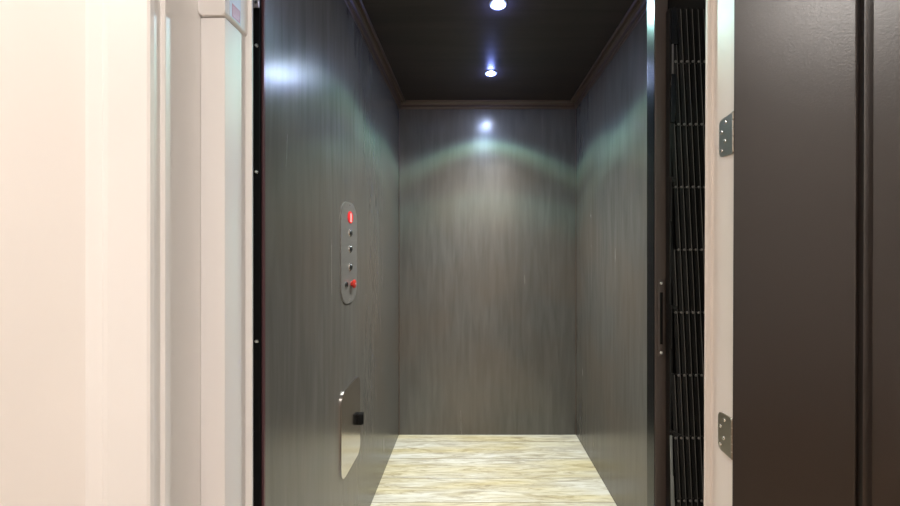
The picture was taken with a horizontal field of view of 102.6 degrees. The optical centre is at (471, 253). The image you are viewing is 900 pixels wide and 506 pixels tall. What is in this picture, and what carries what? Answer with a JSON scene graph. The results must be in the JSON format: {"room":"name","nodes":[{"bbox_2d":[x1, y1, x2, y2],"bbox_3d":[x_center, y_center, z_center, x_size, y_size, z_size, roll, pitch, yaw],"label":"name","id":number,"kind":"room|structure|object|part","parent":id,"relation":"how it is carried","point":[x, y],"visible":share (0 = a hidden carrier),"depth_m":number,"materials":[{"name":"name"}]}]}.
{"room":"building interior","nodes":[
{"label":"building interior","id":0,"kind":"room"},
{"bbox_2d":[0,0,84,505],"bbox_3d":[-0.250,-0.185,0.590,4.700,2.550,0.140,0,0,0],"label":"wall","id":1,"kind":"structure","parent":0,"point":[42,42],"depth_m":0.52,"materials":[{"name":"paint"}]},
{"bbox_2d":[85,0,252,505],"bbox_3d":[-0.466,0.050,0.579,0.105,2.080,0.194,0,0,23],"label":"trim","id":2,"kind":"structure","parent":1,"relation":"attached to","point":[143,57],"depth_m":0.51,"materials":[{"name":"paint"}]},
{"bbox_2d":[201,18,244,505],"bbox_3d":[-0.416,0.345,0.605,0.040,1.450,0.054,0,0,0],"label":"cable trunking","id":3,"kind":"object","parent":1,"relation":"attached to","point":[222,44],"visible":1,"depth_m":0.58,"materials":[{"name":"white plastic"}]},
{"bbox_2d":[198,0,247,36],"bbox_3d":[-0.414,-0.506,0.603,0.044,0.249,0.058,0,0,0],"label":"junction box","id":4,"kind":"object","parent":1,"relation":"attached to","point":[235,12],"visible":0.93,"depth_m":0.59,"materials":[{"name":"white plastic"}]},
{"bbox_3d":[-0.393,-0.401,0.600,0.001,0.021,0.020,0,0,0],"label":"red panel","id":5,"kind":"part","parent":4,"relation":"part of","materials":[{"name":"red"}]},
{"bbox_2d":[704,0,733,505],"bbox_3d":[0.389,0.050,0.547,0.044,2.080,0.056,0,0,0],"label":"trim","id":6,"kind":"structure","parent":1,"relation":"attached to","point":[719,66],"depth_m":0.55,"materials":[{"name":"paint"}]},
{"bbox_2d":[718,0,899,505],"bbox_3d":[0.581,0.049,0.189,0.045,2.058,0.827,0,0,-30],"label":"door","id":7,"kind":"structure","parent":1,"relation":"in","point":[812,131],"depth_m":0.44,"materials":[{"name":"black wood"}]},
{"bbox_2d":[265,0,398,505],"bbox_3d":[-0.450,0.080,1.478,0.020,2.020,1.425,0,0,0],"label":"wall","id":8,"kind":"structure","parent":0,"point":[332,117],"depth_m":1.08,"materials":[{"name":"grey wood"}]},
{"bbox_2d":[253,0,258,7],"bbox_3d":[-0.454,-0.560,0.746,0.026,0.099,0.005,0,0,0],"label":"bracket","id":9,"kind":"object","parent":8,"relation":"attached to","point":[255,2],"visible":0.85,"depth_m":0.74,"materials":[{"name":"silver metal"}]},
{"bbox_2d":[253,0,261,505],"bbox_3d":[-0.492,0.065,0.757,0.096,2.050,0.016,0,0,0],"label":"trim","id":10,"kind":"structure","parent":8,"relation":"attached to","point":[257,12],"depth_m":0.75,"materials":[{"name":"black paint"}]},
{"bbox_2d":[262,0,264,505],"bbox_3d":[-0.441,0.090,0.762,0.006,2.000,0.006,0,0,0],"label":"trim","id":11,"kind":"structure","parent":8,"relation":"attached to","point":[263,1],"depth_m":0.76,"materials":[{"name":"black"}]},
{"bbox_2d":[340,201,356,303],"bbox_3d":[-0.430,-0.005,1.283,0.020,0.358,0.166,0,0,0],"label":"control panel","id":12,"kind":"object","parent":8,"relation":"attached to","point":[348,217],"visible":1,"depth_m":1.27,"materials":[{"name":"metal"}]},
{"bbox_2d":[340,377,363,478],"bbox_3d":[-0.427,0.618,1.301,0.026,0.299,0.202,0,0,0],"label":"box","id":13,"kind":"object","parent":8,"relation":"attached to","point":[351,418],"visible":1,"depth_m":1.28,"materials":[{"name":"metal"}]},
{"bbox_2d":[344,0,404,108],"bbox_3d":[-0.418,-0.891,1.468,0.044,0.038,1.405,0,0,0],"label":"trim","id":14,"kind":"structure","parent":8,"relation":"attached to","point":[356,8],"depth_m":1.54,"materials":[{"name":"brown wood"}]},
{"bbox_2d":[400,109,574,434],"bbox_3d":[0.093,0.080,2.180,1.067,2.020,0.020,0,0,0],"label":"wall","id":15,"kind":"structure","parent":0,"point":[487,196],"depth_m":2.17,"materials":[{"name":"grey wood"}]},
{"bbox_2d":[399,109,399,434],"bbox_3d":[-0.438,0.109,2.168,0.004,1.962,0.004,0,0,0],"label":"trim","id":16,"kind":"structure","parent":15,"relation":"attached to","point":[399,109],"depth_m":2.17,"materials":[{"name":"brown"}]},
{"bbox_2d":[400,100,575,108],"bbox_3d":[0.093,-0.891,2.148,1.067,0.038,0.044,0,0,0],"label":"trim","id":17,"kind":"structure","parent":15,"relation":"attached to","point":[409,104],"depth_m":2.16,"materials":[{"name":"brown"}]},
{"bbox_2d":[575,109,575,434],"bbox_3d":[0.625,0.109,2.168,0.004,1.962,0.004,0,0,0],"label":"trim","id":18,"kind":"structure","parent":15,"relation":"attached to","point":[575,109],"depth_m":2.17,"materials":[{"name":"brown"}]},
{"bbox_2d":[370,435,616,505],"bbox_3d":[0.093,1.100,1.468,1.067,0.020,1.405,0,0,0],"label":"floor","id":19,"kind":"structure","parent":0,"point":[420,470],"depth_m":1.79,"materials":[{"name":"brown marble"}]},
{"bbox_2d":[362,0,633,99],"bbox_3d":[0.093,-0.920,1.468,1.067,0.020,1.405,0,0,0],"label":"ceiling","id":20,"kind":"structure","parent":0,"point":[433,49],"depth_m":1.55,"materials":[{"name":"brown wood"}]},
{"bbox_2d":[484,70,497,76],"bbox_3d":[0.095,-0.908,1.810,0.068,0.004,0.068,0,0,0],"label":"recessed light","id":21,"kind":"object","parent":20,"relation":"in","point":[490,73],"visible":1,"depth_m":1.81,"materials":[{"name":"grey"}]},
{"bbox_2d":[489,0,506,9],"bbox_3d":[0.095,-0.908,1.310,0.068,0.004,0.068,0,0,0],"label":"recessed light","id":22,"kind":"object","parent":20,"relation":"in","point":[493,4],"visible":1,"depth_m":1.31,"materials":[{"name":"grey"}]},
{"bbox_2d":[576,11,646,505],"bbox_3d":[0.637,0.080,1.495,0.020,2.020,1.390,0,0,0],"label":"wall","id":23,"kind":"structure","parent":0,"point":[611,119],"depth_m":1.57,"materials":[{"name":"grey wood"}]},
{"bbox_2d":[570,0,646,108],"bbox_3d":[0.605,-0.891,1.502,0.044,0.038,1.335,0,0,0],"label":"trim","id":24,"kind":"structure","parent":23,"relation":"attached to","point":[638,8],"depth_m":1.55,"materials":[{"name":"brown wood"}]},
{"bbox_2d":[668,0,705,495],"bbox_3d":[0.531,0.090,0.767,0.192,2.000,0.134,0,0,0],"label":"wall","id":25,"kind":"structure","parent":0,"point":[681,4],"depth_m":0.83,"materials":[{"name":"black"}]},
{"bbox_2d":[647,0,654,505],"bbox_3d":[0.407,0.090,0.819,0.001,2.000,0.034,0,0,0],"label":"trim","id":26,"kind":"structure","parent":25,"relation":"attached to","point":[650,3],"depth_m":0.82,"materials":[{"name":"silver metal"}]},
{"bbox_2d":[655,0,667,505],"bbox_3d":[0.421,0.090,0.816,0.028,2.000,0.032,0,0,0],"label":"trim","id":27,"kind":"structure","parent":25,"relation":"attached to","point":[661,6],"depth_m":0.80,"materials":[{"name":"brown metal"}]},
{"bbox_2d":[658,279,663,356],"bbox_3d":[0.419,0.141,0.797,0.014,0.173,0.005,0,0,0],"label":"handle","id":28,"kind":"object","parent":27,"relation":"attached to","point":[660,281],"visible":1,"depth_m":0.80,"materials":[{"name":"brown metal"}]},
{"bbox_2d":[666,7,705,505],"bbox_3d":[0.469,0.276,0.781,0.094,1.623,0.031,0,0,0],"label":"gate","id":29,"kind":"object","parent":25,"relation":"attached to","point":[684,194],"visible":0.91,"depth_m":0.78,"materials":[{"name":"black metal"}]},
{"bbox_3d":[0.430,0.590,0.771,0.010,0.403,0.003,0,0,0],"label":"drag arm","id":30,"kind":"part","parent":29,"relation":"part of","materials":[{"name":"grey metal"}]},
{"bbox_3d":[0.434,-0.421,0.778,0.003,0.065,0.002,0,0,0],"label":"guide rod","id":31,"kind":"part","parent":29,"relation":"part of","materials":[{"name":"silver metal"}]},
{"bbox_3d":[0.438,-0.495,0.779,0.014,0.082,0.002,0,0,0],"label":"plate","id":32,"kind":"part","parent":29,"relation":"part of","materials":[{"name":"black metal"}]}
]}

